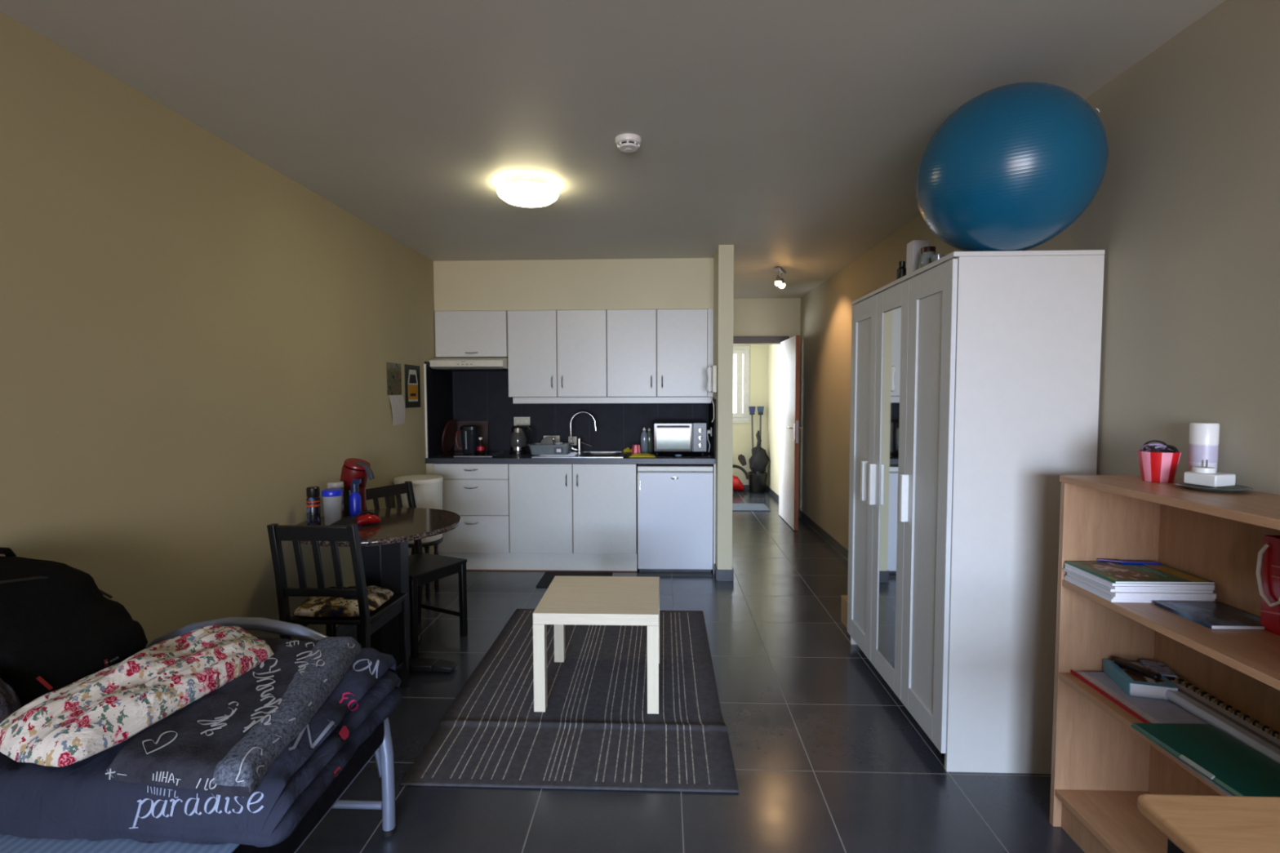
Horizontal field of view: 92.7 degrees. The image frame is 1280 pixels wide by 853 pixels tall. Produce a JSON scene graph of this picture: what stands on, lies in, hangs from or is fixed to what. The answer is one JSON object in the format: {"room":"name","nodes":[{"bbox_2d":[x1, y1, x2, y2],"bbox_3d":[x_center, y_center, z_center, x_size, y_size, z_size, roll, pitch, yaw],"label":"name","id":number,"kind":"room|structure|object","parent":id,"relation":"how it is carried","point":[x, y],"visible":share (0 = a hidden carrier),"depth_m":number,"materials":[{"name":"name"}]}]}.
{"room":"studio apartment","nodes":[
{"label":"studio apartment","id":0,"kind":"room"},
{"bbox_2d":[0,11,439,645],"bbox_3d":[-1.886,0.102,1.151,0.120,2.484,8.540,0,3,2],"label":"wall","id":1,"kind":"structure","parent":0,"point":[196,339],"depth_m":2.31,"materials":[{"name":"beige paint"}]},
{"bbox_2d":[325,625,356,636],"bbox_3d":[-1.830,1.323,0.873,0.012,0.075,7.860,0,3,2],"label":"baseboard","id":2,"kind":"structure","parent":1,"relation":"attached to","point":[341,630],"depth_m":3.54,"materials":[{"name":"tile"}]},
{"bbox_2d":[386,362,405,425],"bbox_3d":[-1.699,-0.224,4.263,0.015,0.435,0.270,0,3,2],"label":"calendar","id":3,"kind":"object","parent":1,"relation":"attached to","point":[393,376],"visible":1,"depth_m":4.25,"materials":[{"name":"paper"}]},
{"bbox_2d":[404,364,420,408],"bbox_3d":[-1.691,-0.299,4.545,0.004,0.315,0.270,0,3,2],"label":"poster","id":4,"kind":"object","parent":1,"relation":"attached to","point":[412,380],"visible":1,"depth_m":4.54,"materials":[{"name":"paper"}]},
{"bbox_2d":[423,364,427,457],"bbox_3d":[-1.678,-0.121,4.788,0.013,0.737,0.012,0,3,2],"label":"trim","id":5,"kind":"structure","parent":1,"relation":"attached to","point":[424,365],"depth_m":4.78,"materials":[{"name":"white metal"}]},
{"bbox_2d":[424,361,453,457],"bbox_3d":[-1.666,-0.147,5.100,0.012,0.757,0.614,0,3,2],"label":"trim","id":6,"kind":"structure","parent":1,"relation":"attached to","point":[439,382],"depth_m":5.03,"materials":[{"name":"stone"}]},
{"bbox_2d":[466,569,636,572],"bbox_3d":[-0.820,1.143,4.843,1.592,0.008,0.002,0,3,2],"label":"trim","id":7,"kind":"structure","parent":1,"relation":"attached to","point":[466,570],"depth_m":4.84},
{"bbox_2d":[433,257,713,311],"bbox_3d":[-0.537,-1.154,5.118,2.270,0.402,0.385,0,3,2],"label":"wall","id":8,"kind":"structure","parent":0,"point":[672,283],"depth_m":4.93,"materials":[{"name":"beige paint"}]},
{"bbox_2d":[527,450,637,552],"bbox_3d":[-0.584,-0.128,5.428,2.390,2.484,0.120,0,3,2],"label":"wall","id":9,"kind":"structure","parent":0,"point":[527,451],"depth_m":5.38,"materials":[{"name":"beige paint"}]},
{"bbox_2d":[435,311,507,358],"bbox_3d":[-1.371,-0.762,5.136,0.596,0.375,0.412,0,3,2],"label":"upper cabinet","id":10,"kind":"object","parent":9,"relation":"attached to","point":[458,334],"visible":0.98,"depth_m":4.96,"materials":[{"name":"white laminate"}]},
{"bbox_2d":[429,357,508,371],"bbox_3d":[-1.373,-0.518,5.094,0.592,0.094,0.516,0,3,2],"label":"extractor hood","id":11,"kind":"object","parent":10,"relation":"attached to","point":[464,364],"visible":0.93,"depth_m":4.85,"materials":[{"name":"metal"}]},
{"bbox_2d":[507,310,607,397],"bbox_3d":[-0.666,-0.599,5.117,0.806,0.702,0.412,0,3,2],"label":"upper cabinet","id":12,"kind":"object","parent":9,"relation":"attached to","point":[551,353],"visible":0.99,"depth_m":4.95,"materials":[{"name":"white laminate"}]},
{"bbox_2d":[452,371,708,451],"bbox_3d":[-0.522,-0.334,5.344,2.257,1.097,0.019,0,3,2],"label":"backsplash","id":13,"kind":"structure","parent":9,"relation":"attached to","point":[477,395],"depth_m":5.36,"materials":[{"name":"stone"}]},
{"bbox_2d":[606,308,713,396],"bbox_3d":[0.168,-0.600,5.085,0.857,0.702,0.412,0,3,2],"label":"upper cabinet","id":14,"kind":"object","parent":9,"relation":"attached to","point":[651,353],"depth_m":4.91,"materials":[{"name":"white laminate"}]},
{"bbox_2d":[512,396,711,403],"bbox_3d":[-0.231,-0.214,4.978,1.620,0.051,0.020,0,3,2],"label":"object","id":15,"kind":"object","parent":14,"relation":"attached to","point":[614,399],"visible":1,"depth_m":4.97,"materials":[{"name":"white"}]},
{"bbox_2d":[708,399,715,457],"bbox_3d":[0.590,0.001,5.007,0.010,0.457,0.599,0,3,2],"label":"trim","id":16,"kind":"structure","parent":9,"relation":"attached to","point":[712,439],"depth_m":4.91,"materials":[{"name":"stone"}]},
{"bbox_2d":[0,0,1225,298],"bbox_3d":[-0.049,-1.285,2.815,3.725,0.100,12.450,0,3,2],"label":"ceiling","id":17,"kind":"structure","parent":0,"point":[793,135],"depth_m":2.22,"materials":[{"name":"paint"}]},
{"bbox_2d":[497,175,559,207],"bbox_3d":[-0.578,-1.201,3.156,0.316,0.102,0.316,0,3,2],"label":"ceiling lamp","id":18,"kind":"object","parent":17,"relation":"attached to","point":[525,191],"visible":1,"depth_m":3.06,"materials":[{"name":"glass"}]},
{"bbox_2d":[615,133,641,152],"bbox_3d":[-0.050,-1.200,2.599,0.112,0.047,0.112,0,3,2],"label":"smoke detector","id":19,"kind":"object","parent":17,"relation":"attached to","point":[628,142],"visible":1,"depth_m":2.56,"materials":[{"name":"white plastic"}]},
{"bbox_2d":[296,489,1084,852],"bbox_3d":[-0.041,1.295,2.952,3.725,0.100,12.450,0,3,2],"label":"floor","id":20,"kind":"structure","parent":0,"point":[827,757],"depth_m":2.28,"materials":[{"name":"grey tile"}]},
{"bbox_2d":[145,617,395,852],"bbox_3d":[-1.293,1.007,0.946,0.943,0.696,2.062,0,3,2],"label":"frame","id":21,"kind":"object","parent":20,"relation":"on","point":[379,744],"visible":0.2,"depth_m":1.92,"materials":[{"name":"silver metal"}]},
{"bbox_2d":[0,834,239,852],"bbox_3d":[-1.311,0.899,0.951,0.906,0.013,1.901,0,3,2],"label":"sheet","id":22,"kind":"object","parent":21,"relation":"on","point":[8,843],"visible":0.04,"depth_m":1.27,"materials":[{"name":"blue fabric"}]},
{"bbox_2d":[0,647,402,847],"bbox_3d":[-1.256,0.775,1.593,1.068,0.196,0.632,0,3,2],"label":"duvet","id":23,"kind":"object","parent":22,"relation":"on","point":[77,800],"visible":0.48,"depth_m":1.30,"materials":[{"name":"blue fabric"}]},
{"bbox_2d":[0,678,22,723],"bbox_3d":[-1.553,0.640,1.359,0.300,0.178,0.090,0,3,-4],"label":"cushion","id":24,"kind":"object","parent":23,"relation":"on","point":[10,703],"visible":0.38,"depth_m":1.37,"materials":[{"name":"grey fabric"}]},
{"bbox_2d":[0,546,147,706],"bbox_3d":[-1.613,0.500,1.629,0.388,0.382,0.447,0,3,2],"label":"backpack","id":25,"kind":"object","parent":23,"relation":"on","point":[58,629],"visible":0.86,"depth_m":1.58,"materials":[{"name":"black fabric"}]},
{"bbox_2d":[105,636,361,797],"bbox_3d":[-1.015,0.693,1.569,0.445,0.115,0.616,0,3,2],"label":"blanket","id":26,"kind":"object","parent":23,"relation":"on","point":[224,742],"visible":0.87,"depth_m":1.42,"materials":[{"name":"grey fabric"}]},
{"bbox_2d":[0,624,274,767],"bbox_3d":[-1.223,0.631,1.529,0.255,0.133,0.559,1,3,16],"label":"pillow","id":27,"kind":"object","parent":26,"relation":"on","point":[80,720],"visible":1,"depth_m":1.41,"materials":[{"name":"fabric"}]},
{"bbox_2d":[266,523,409,687],"bbox_3d":[-1.319,0.823,2.713,0.390,0.875,0.465,0,3,2],"label":"dining chair","id":28,"kind":"object","parent":20,"relation":"on","point":[369,622],"visible":0.67,"depth_m":2.54,"materials":[{"name":"black wood"}]},
{"bbox_2d":[292,585,394,617],"bbox_3d":[-1.323,0.775,2.744,0.345,0.073,0.332,0,3,2],"label":"seat cushion","id":29,"kind":"object","parent":28,"relation":"on","point":[313,606],"visible":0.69,"depth_m":2.63,"materials":[{"name":"fabric"}]},
{"bbox_2d":[294,507,461,672],"bbox_3d":[-1.330,0.864,3.133,0.808,0.750,0.810,0,3,2],"label":"round table","id":30,"kind":"object","parent":20,"relation":"on","point":[384,544],"visible":0.48,"depth_m":3.01,"materials":[{"name":"stone"}]},
{"bbox_2d":[306,486,320,524],"bbox_3d":[-1.646,0.398,3.077,0.063,0.187,0.063,0,3,2],"label":"aerosol can","id":31,"kind":"object","parent":30,"relation":"on","point":[313,493],"visible":1,"depth_m":3.05,"materials":[{"name":"black metal"}]},
{"bbox_2d":[321,488,342,525],"bbox_3d":[-1.537,0.403,3.053,0.096,0.178,0.096,0,3,2],"label":"food container","id":32,"kind":"object","parent":30,"relation":"on","point":[331,497],"visible":0.81,"depth_m":3.02,"materials":[{"name":"plastic"}]},
{"bbox_2d":[326,480,344,519],"bbox_3d":[-1.596,0.388,3.205,0.080,0.194,0.080,0,3,2],"label":"tin","id":33,"kind":"object","parent":30,"relation":"on","point":[336,484],"visible":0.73,"depth_m":3.19,"materials":[{"name":"silver metal"}]},
{"bbox_2d":[329,511,380,525],"bbox_3d":[-1.405,0.458,3.017,0.231,0.067,0.080,-3,4,-38],"label":"vacuum","id":34,"kind":"object","parent":30,"relation":"on","point":[370,518],"visible":0.8,"depth_m":3.01,"materials":[{"name":"red plastic"}]},
{"bbox_2d":[348,479,361,517],"bbox_3d":[-1.494,0.380,3.205,0.061,0.208,0.058,0,3,2],"label":"spray bottle","id":35,"kind":"object","parent":30,"relation":"on","point":[355,502],"visible":0.81,"depth_m":3.19,"materials":[{"name":"blue plastic"}]},
{"bbox_2d":[339,457,374,515],"bbox_3d":[-1.540,0.327,3.320,0.217,0.303,0.143,2,4,40],"label":"coffee maker","id":36,"kind":"object","parent":30,"relation":"on","point":[353,468],"visible":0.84,"depth_m":3.29,"materials":[{"name":"red plastic"}]},
{"bbox_2d":[363,480,467,657],"bbox_3d":[-1.298,0.783,3.479,0.465,0.875,0.390,2,3,29],"label":"dining chair","id":37,"kind":"object","parent":20,"relation":"on","point":[424,568],"visible":0.59,"depth_m":3.51,"materials":[{"name":"black wood"}]},
{"bbox_2d":[408,537,443,599],"bbox_3d":[-1.528,0.980,4.251,0.310,0.400,0.310,0,3,2],"label":"stool","id":38,"kind":"object","parent":20,"relation":"on","point":[435,544],"visible":0.23,"depth_m":4.17,"materials":[{"name":"black wood"}]},
{"bbox_2d":[393,474,443,543],"bbox_3d":[-1.530,0.562,4.229,0.326,0.436,0.326,0,3,2],"label":"tub","id":39,"kind":"object","parent":38,"relation":"on","point":[427,488],"visible":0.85,"depth_m":4.12,"materials":[{"name":"white plastic"}]},
{"bbox_2d":[434,463,510,553],"bbox_3d":[-1.311,0.630,5.089,0.591,0.710,0.654,0,3,2],"label":"base cabinet","id":40,"kind":"object","parent":20,"relation":"on","point":[479,493],"visible":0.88,"depth_m":4.79,"materials":[{"name":"white laminate"}]},
{"bbox_2d":[438,552,636,570],"bbox_3d":[-0.819,1.070,4.850,1.592,0.142,0.018,0,3,2],"label":"plinth","id":41,"kind":"object","parent":20,"relation":"on","point":[475,561],"visible":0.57,"depth_m":4.84,"materials":[{"name":"white laminate"}]},
{"bbox_2d":[400,608,738,792],"bbox_3d":[-0.227,1.231,3.055,1.219,0.015,1.788,0,3,2],"label":"rug","id":42,"kind":"object","parent":20,"relation":"on","point":[596,731],"visible":0.81,"depth_m":2.62,"materials":[{"name":"grey fabric"}]},
{"bbox_2d":[533,576,659,714],"bbox_3d":[-0.181,1.017,2.927,0.547,0.440,0.547,0,3,2],"label":"coffee table","id":43,"kind":"object","parent":42,"relation":"on","point":[567,600],"visible":1,"depth_m":2.70,"materials":[{"name":"beige wood"}]},
{"bbox_2d":[508,463,638,554],"bbox_3d":[-0.515,0.629,5.058,1.000,0.710,0.654,0,3,2],"label":"base cabinet","id":44,"kind":"object","parent":20,"relation":"on","point":[554,508],"visible":0.99,"depth_m":4.76,"materials":[{"name":"white laminate"}]},
{"bbox_2d":[425,450,715,463],"bbox_3d":[-0.538,0.252,5.049,2.267,0.040,0.628,0,3,2],"label":"countertop","id":45,"kind":"structure","parent":44,"relation":"on","point":[522,458],"depth_m":4.75,"materials":[{"name":"stone"}]},
{"bbox_2d":[441,419,456,453],"bbox_3d":[-1.620,0.084,5.179,0.067,0.288,0.290,0,3,2],"label":"chopping board","id":46,"kind":"object","parent":45,"relation":"on","point":[449,433],"visible":0.99,"depth_m":5.15,"materials":[{"name":"brown wood"}]},
{"bbox_2d":[453,420,488,451],"bbox_3d":[-1.482,0.081,5.367,0.300,0.268,0.052,0,3,2],"label":"chopping board","id":47,"kind":"object","parent":45,"relation":"on","point":[483,431],"visible":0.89,"depth_m":5.36,"materials":[{"name":"brown wood"}]},
{"bbox_2d":[440,450,512,457],"bbox_3d":[-1.322,0.228,5.101,0.520,0.008,0.478,0,3,2],"label":"cooktop","id":48,"kind":"object","parent":45,"relation":"in","point":[486,453],"visible":0.73,"depth_m":5.03,"materials":[{"name":"metal"}]},
{"bbox_2d":[455,425,479,453],"bbox_3d":[-1.448,0.107,5.100,0.197,0.235,0.137,0,3,2],"label":"kettle","id":49,"kind":"object","parent":48,"relation":"on","point":[469,433],"visible":1,"depth_m":5.05,"materials":[{"name":"plastic"}]},
{"bbox_2d":[509,425,532,454],"bbox_3d":[-1.012,0.108,5.127,0.176,0.240,0.144,2,4,35],"label":"kettle","id":50,"kind":"object","parent":45,"relation":"on","point":[517,439],"visible":0.98,"depth_m":5.09,"materials":[{"name":"black metal"}]},
{"bbox_2d":[531,451,626,457],"bbox_3d":[-0.483,0.246,5.043,0.720,0.042,0.500,0,3,2],"label":"sink","id":51,"kind":"object","parent":45,"relation":"in","point":[573,454],"visible":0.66,"depth_m":5.00,"materials":[{"name":"metal"}]},
{"bbox_2d":[527,442,573,454],"bbox_3d":[-0.733,0.184,5.046,0.355,0.080,0.252,0,3,2],"label":"dish rack","id":52,"kind":"object","parent":51,"relation":"on","point":[535,448],"visible":0.98,"depth_m":4.94,"materials":[{"name":"grey plastic"}]},
{"bbox_2d":[569,410,596,453],"bbox_3d":[-0.479,0.044,5.162,0.233,0.353,0.052,0,3,2],"label":"faucet","id":53,"kind":"object","parent":45,"relation":"on","point":[579,439],"visible":0.97,"depth_m":5.15,"materials":[{"name":"silver metal"}]},
{"bbox_2d":[653,419,706,455],"bbox_3d":[0.329,0.089,5.077,0.440,0.275,0.392,0,3,2],"label":"oven","id":54,"kind":"object","parent":45,"relation":"on","point":[669,436],"visible":1,"depth_m":4.91,"materials":[{"name":"silver metal"}]},
{"bbox_2d":[536,571,613,587],"bbox_3d":[-0.485,1.155,4.605,0.530,0.008,0.370,0,3,2],"label":"kitchen mat","id":55,"kind":"object","parent":20,"relation":"on","point":[548,577],"visible":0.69,"depth_m":4.71,"materials":[{"name":"black fabric"}]},
{"bbox_2d":[637,463,713,572],"bbox_3d":[0.284,0.714,5.013,0.586,0.840,0.610,0,3,2],"label":"refrigerator","id":56,"kind":"object","parent":20,"relation":"on","point":[675,501],"visible":0.88,"depth_m":4.73,"materials":[{"name":"white metal"}]},
{"bbox_2d":[711,463,715,573],"bbox_3d":[0.590,0.702,5.035,0.013,0.860,0.620,0,3,2],"label":"end panel","id":57,"kind":"object","parent":20,"relation":"on","point":[713,464],"visible":0.29,"depth_m":4.72,"materials":[{"name":"white laminate"}]},
{"bbox_2d":[732,464,749,492],"bbox_3d":[1.330,0.739,8.646,0.426,0.401,0.310,0,3,2],"label":"vacuum cleaner","id":58,"kind":"object","parent":20,"relation":"on","point":[737,485],"visible":0.41,"depth_m":8.57,"materials":[{"name":"red plastic"}]},
{"bbox_2d":[732,503,770,511],"bbox_3d":[1.181,0.995,7.533,0.770,0.008,0.460,0,3,2],"label":"doormat","id":59,"kind":"object","parent":20,"relation":"on","point":[735,507],"visible":0.64,"depth_m":7.50,"materials":[{"name":"grey fabric"}]},
{"bbox_2d":[747,471,768,493],"bbox_3d":[1.676,0.795,8.696,0.284,0.282,0.284,0,3,2],"label":"bucket","id":60,"kind":"object","parent":20,"relation":"on","point":[757,482],"visible":0.94,"depth_m":8.59,"materials":[{"name":"black plastic"}]},
{"bbox_2d":[748,446,768,472],"bbox_3d":[1.694,0.470,8.668,0.282,0.373,0.264,0,3,2],"label":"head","id":61,"kind":"object","parent":60,"relation":"in","point":[758,461],"visible":0.96,"depth_m":8.59},
{"bbox_2d":[840,595,847,628],"bbox_3d":[1.403,1.126,3.613,0.344,0.160,0.284,0,3,2],"label":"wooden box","id":62,"kind":"object","parent":20,"relation":"on","point":[844,597],"visible":0.16,"depth_m":3.69,"materials":[{"name":"brown wood"}]},
{"bbox_2d":[847,249,1105,773],"bbox_3d":[1.379,0.299,2.783,0.550,1.900,1.174,0,3,2],"label":"wardrobe","id":63,"kind":"object","parent":20,"relation":"on","point":[975,375],"visible":0.96,"depth_m":2.23,"materials":[{"name":"white wood"}]},
{"bbox_2d":[877,306,901,668],"bbox_3d":[1.140,0.277,2.789,0.005,1.604,0.220,0,3,2],"label":"mirror","id":64,"kind":"object","parent":63,"relation":"attached to","point":[891,317],"depth_m":2.79,"materials":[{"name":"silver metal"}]},
{"bbox_2d":[906,240,928,275],"bbox_3d":[1.242,-0.738,2.733,0.070,0.174,0.070,0,3,2],"label":"carton","id":65,"kind":"object","parent":63,"relation":"on","point":[913,247],"visible":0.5,"depth_m":2.70,"materials":[{"name":"paper"}]},
{"bbox_2d":[919,245,936,268],"bbox_3d":[1.200,-0.693,2.542,0.068,0.104,0.068,0,3,2],"label":"glass jar","id":66,"kind":"object","parent":63,"relation":"on","point":[926,252],"visible":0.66,"depth_m":2.52,"materials":[{"name":"glass"}]},
{"bbox_2d":[915,81,1108,251],"bbox_3d":[1.297,-0.901,2.168,0.582,0.559,0.582,0,3,2],"label":"exercise ball","id":67,"kind":"object","parent":63,"relation":"on","point":[1014,166],"visible":0.91,"depth_m":1.97,"materials":[{"name":"blue plastic"}]},
{"bbox_2d":[1049,475,1279,852],"bbox_3d":[1.464,0.747,1.496,0.303,1.140,0.926,0,3,2],"label":"bookshelf","id":68,"kind":"object","parent":20,"relation":"on","point":[1101,766],"visible":0.68,"depth_m":1.86,"materials":[{"name":"brown wood"}]},
{"bbox_2d":[1064,576,1213,603],"bbox_3d":[1.469,0.484,1.814,0.274,0.010,0.209,0,3,3],"label":"magazine","id":69,"kind":"object","parent":68,"relation":"on","point":[1088,589],"visible":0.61,"depth_m":1.72,"materials":[{"name":"paper"}]},
{"bbox_2d":[1065,574,1214,600],"bbox_3d":[1.468,0.476,1.808,0.275,0.007,0.209,0,3,3],"label":"magazine","id":70,"kind":"object","parent":69,"relation":"on","point":[1111,597],"visible":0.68,"depth_m":1.71,"materials":[{"name":"paper"}]},
{"bbox_2d":[1066,572,1216,598],"bbox_3d":[1.471,0.466,1.805,0.273,0.012,0.209,0,3,3],"label":"magazine","id":71,"kind":"object","parent":70,"relation":"on","point":[1117,594],"visible":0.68,"depth_m":1.71,"materials":[{"name":"paper"}]},
{"bbox_2d":[1062,568,1213,593],"bbox_3d":[1.465,0.455,1.811,0.277,0.008,0.209,0,3,3],"label":"magazine","id":72,"kind":"object","parent":71,"relation":"on","point":[1108,588],"visible":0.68,"depth_m":1.71,"materials":[{"name":"paper"}]},
{"bbox_2d":[1064,565,1214,590],"bbox_3d":[1.469,0.446,1.809,0.275,0.009,0.209,0,3,1],"label":"magazine","id":73,"kind":"object","parent":72,"relation":"on","point":[1121,588],"visible":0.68,"depth_m":1.71,"materials":[{"name":"paper"}]},
{"bbox_2d":[1064,563,1215,587],"bbox_3d":[1.467,0.438,1.808,0.276,0.007,0.209,0,3,3],"label":"magazine","id":74,"kind":"object","parent":73,"relation":"on","point":[1102,580],"visible":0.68,"depth_m":1.71,"materials":[{"name":"paper"}]},
{"bbox_2d":[1066,561,1215,584],"bbox_3d":[1.470,0.431,1.808,0.274,0.006,0.207,0,3,2],"label":"magazine","id":75,"kind":"object","parent":74,"relation":"on","point":[1114,572],"visible":0.98,"depth_m":1.78,"materials":[{"name":"paper"}]},
{"bbox_2d":[1081,562,1156,579],"bbox_3d":[1.418,0.428,1.812,0.095,0.001,0.175,0,3,2],"label":"photo","id":76,"kind":"object","parent":75,"relation":"on","point":[1117,571],"depth_m":1.81},
{"bbox_2d":[1070,669,1208,724],"bbox_3d":[1.478,0.789,1.740,0.233,0.010,0.395,0,3,2],"label":"folder","id":77,"kind":"object","parent":68,"relation":"on","point":[1148,710],"visible":0.43,"depth_m":1.73,"materials":[{"name":"paper"}]},
{"bbox_2d":[1102,658,1178,700],"bbox_3d":[1.500,0.759,1.835,0.120,0.039,0.168,1,3,16],"label":"book","id":78,"kind":"object","parent":77,"relation":"on","point":[1133,683],"visible":0.86,"depth_m":1.78,"materials":[{"name":"paper"}]},
{"bbox_2d":[1114,658,1161,679],"bbox_3d":[1.499,0.731,1.840,0.026,0.016,0.120,-1,3,-18],"label":"glasses case","id":79,"kind":"object","parent":78,"relation":"on","point":[1120,662],"visible":1,"depth_m":1.83,"materials":[{"name":"black plastic"}]},
{"bbox_2d":[1113,661,1166,684],"bbox_3d":[1.501,0.740,1.836,0.080,0.001,0.135,1,3,16],"label":"photo","id":80,"kind":"object","parent":78,"relation":"on","point":[1133,677],"depth_m":1.81},
{"bbox_2d":[1139,659,1177,677],"bbox_3d":[1.574,0.735,1.857,0.060,0.004,0.100,1,3,22],"label":"leaflet","id":81,"kind":"object","parent":78,"relation":"on","point":[1160,668],"visible":0.86,"depth_m":1.85,"materials":[{"name":"grey paper"}]},
{"bbox_2d":[1137,449,1181,483],"bbox_3d":[1.516,0.116,1.786,0.100,0.088,0.100,0,3,2],"label":"striped cup","id":82,"kind":"object","parent":68,"relation":"on","point":[1154,467],"visible":0.91,"depth_m":1.75,"materials":[{"name":"pink plastic"}]},
{"bbox_2d":[1139,440,1178,453],"bbox_3d":[1.517,0.069,1.785,0.080,0.054,0.087,0,3,2],"label":"ties","id":83,"kind":"object","parent":82,"relation":"in","point":[1153,447],"visible":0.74,"depth_m":1.78,"materials":[{"name":"black fabric"}]},
{"bbox_2d":[1130,723,1279,797],"bbox_3d":[1.385,0.793,1.337,0.212,0.020,0.515,0,3,-1],"label":"folder","id":84,"kind":"object","parent":68,"relation":"on","point":[1233,766],"visible":1,"depth_m":1.45,"materials":[{"name":"green plastic"}]},
{"bbox_2d":[1154,601,1265,630],"bbox_3d":[1.515,0.495,1.604,0.179,0.010,0.177,0,3,2],"label":"booklet","id":85,"kind":"object","parent":68,"relation":"on","point":[1212,615],"visible":1,"depth_m":1.59,"materials":[{"name":"paper"}]},
{"bbox_2d":[1173,481,1253,493],"bbox_3d":[1.528,0.163,1.631,0.156,0.011,0.156,0,3,2],"label":"glass dish","id":86,"kind":"object","parent":68,"relation":"on","point":[1237,488],"visible":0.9,"depth_m":1.61,"materials":[{"name":"clear glass"}]},
{"bbox_2d":[1183,459,1235,487],"bbox_3d":[1.523,0.123,1.633,0.076,0.066,0.076,-1,3,-16],"label":"adapter","id":87,"kind":"object","parent":86,"relation":"on","point":[1201,475],"visible":1,"depth_m":1.61,"materials":[{"name":"white plastic"}]},
{"bbox_2d":[1187,422,1219,471],"bbox_3d":[1.576,0.077,1.708,0.062,0.174,0.062,0,3,2],"label":"tube","id":88,"kind":"object","parent":87,"relation":"on","point":[1203,439],"visible":0.8,"depth_m":1.69,"materials":[{"name":"white plastic"}]},
{"bbox_2d":[1191,466,1216,473],"bbox_3d":[1.513,0.116,1.638,0.048,0.014,0.048,-1,3,-16],"label":"socket","id":89,"kind":"object","parent":87,"relation":"attached to","point":[1195,469],"depth_m":1.62,"materials":[{"name":"white plastic"}]},
{"bbox_2d":[1165,688,1279,764],"bbox_3d":[1.526,0.783,1.455,0.067,0.030,0.600,0,3,2],"label":"ring binder","id":90,"kind":"object","parent":68,"relation":"on","point":[1251,736],"visible":1,"depth_m":1.58,"materials":[{"name":"plastic"}]},
{"bbox_2d":[1170,676,1279,741],"bbox_3d":[1.576,0.777,1.483,0.026,0.039,0.660,0,3,2],"label":"spiral","id":91,"kind":"object","parent":68,"relation":"on","point":[1180,683],"visible":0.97,"depth_m":1.64,"materials":[{"name":"paper"}]},
{"bbox_2d":[1255,535,1279,635],"bbox_3d":[1.559,0.395,1.378,0.063,0.235,0.289,0,3,2],"label":"gift bag","id":92,"kind":"object","parent":68,"relation":"on","point":[1268,587],"visible":1,"depth_m":1.50,"materials":[{"name":"red paper"}]},
{"bbox_2d":[1137,794,1279,852],"bbox_3d":[1.187,0.995,0.612,0.778,0.740,0.808,0,3,2],"label":"desk","id":93,"kind":"object","parent":20,"relation":"on","point":[1190,824],"visible":1,"depth_m":0.94,"materials":[{"name":"brown wood"}]},
{"bbox_2d":[712,244,733,569],"bbox_3d":[0.681,-0.150,5.778,0.110,2.484,2.540,0,3,2],"label":"wall pillar","id":94,"kind":"structure","parent":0,"point":[723,260],"depth_m":4.51,"materials":[{"name":"beige paint"}]},
{"bbox_2d":[706,364,716,422],"bbox_3d":[0.542,-0.247,4.641,0.077,0.432,0.090,0,3,2],"label":"intercom","id":95,"kind":"object","parent":94,"relation":"attached to","point":[711,372],"visible":1,"depth_m":4.60,"materials":[{"name":"white plastic"}]},
{"bbox_2d":[714,564,733,581],"bbox_3d":[0.684,1.048,5.835,0.134,0.085,2.552,0,3,2],"label":"baseboard","id":96,"kind":"structure","parent":94,"relation":"attached to","point":[719,575],"depth_m":4.56,"materials":[{"name":"tile"}]},
{"bbox_2d":[732,344,768,484],"bbox_3d":[0.902,-0.319,8.947,2.005,2.484,0.120,0,3,2],"label":"wall","id":97,"kind":"structure","parent":0,"point":[742,432],"depth_m":8.87,"materials":[{"name":"paint"}]},
{"bbox_2d":[733,345,751,422],"bbox_3d":[1.143,-0.615,8.895,0.950,1.120,0.115,0,3,2],"label":"window","id":98,"kind":"structure","parent":97,"relation":"in","point":[742,370],"depth_m":8.87,"materials":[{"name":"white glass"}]},
{"bbox_2d":[733,297,800,474],"bbox_3d":[1.310,-0.221,7.083,1.045,2.484,0.120,0,3,2],"label":"wall","id":99,"kind":"structure","parent":0,"point":[777,317],"depth_m":6.96,"materials":[{"name":"beige paint"}]},
{"bbox_2d":[733,336,789,344],"bbox_3d":[1.267,-0.007,7.093,0.872,2.055,0.165,0,3,2],"label":"trim","id":100,"kind":"structure","parent":99,"relation":"attached to","point":[736,340],"depth_m":6.96,"materials":[{"name":"white paint"}]},
{"bbox_2d":[778,335,802,530],"bbox_3d":[1.603,0.050,6.580,0.152,1.977,0.829,0,3,2],"label":"door","id":101,"kind":"structure","parent":99,"relation":"in","point":[789,390],"depth_m":6.47,"materials":[{"name":"white laminate"}]},
{"bbox_2d":[766,344,780,495],"bbox_3d":[1.900,-0.271,7.984,0.175,2.484,1.730,0,3,2],"label":"wall","id":102,"kind":"structure","parent":0,"point":[774,350],"depth_m":8.36,"materials":[{"name":"paint"}]},
{"bbox_2d":[798,0,1279,550],"bbox_3d":[1.690,0.053,1.876,0.120,2.484,10.270,0,3,2],"label":"wall","id":103,"kind":"structure","parent":0,"point":[1184,211],"depth_m":1.85,"materials":[{"name":"grey paint"}]},
{"bbox_2d":[798,508,848,559],"bbox_3d":[1.756,1.081,5.240,0.012,0.075,3.660,0,3,2],"label":"baseboard","id":104,"kind":"structure","parent":103,"relation":"attached to","point":[844,552],"depth_m":5.86,"materials":[{"name":"tile"}]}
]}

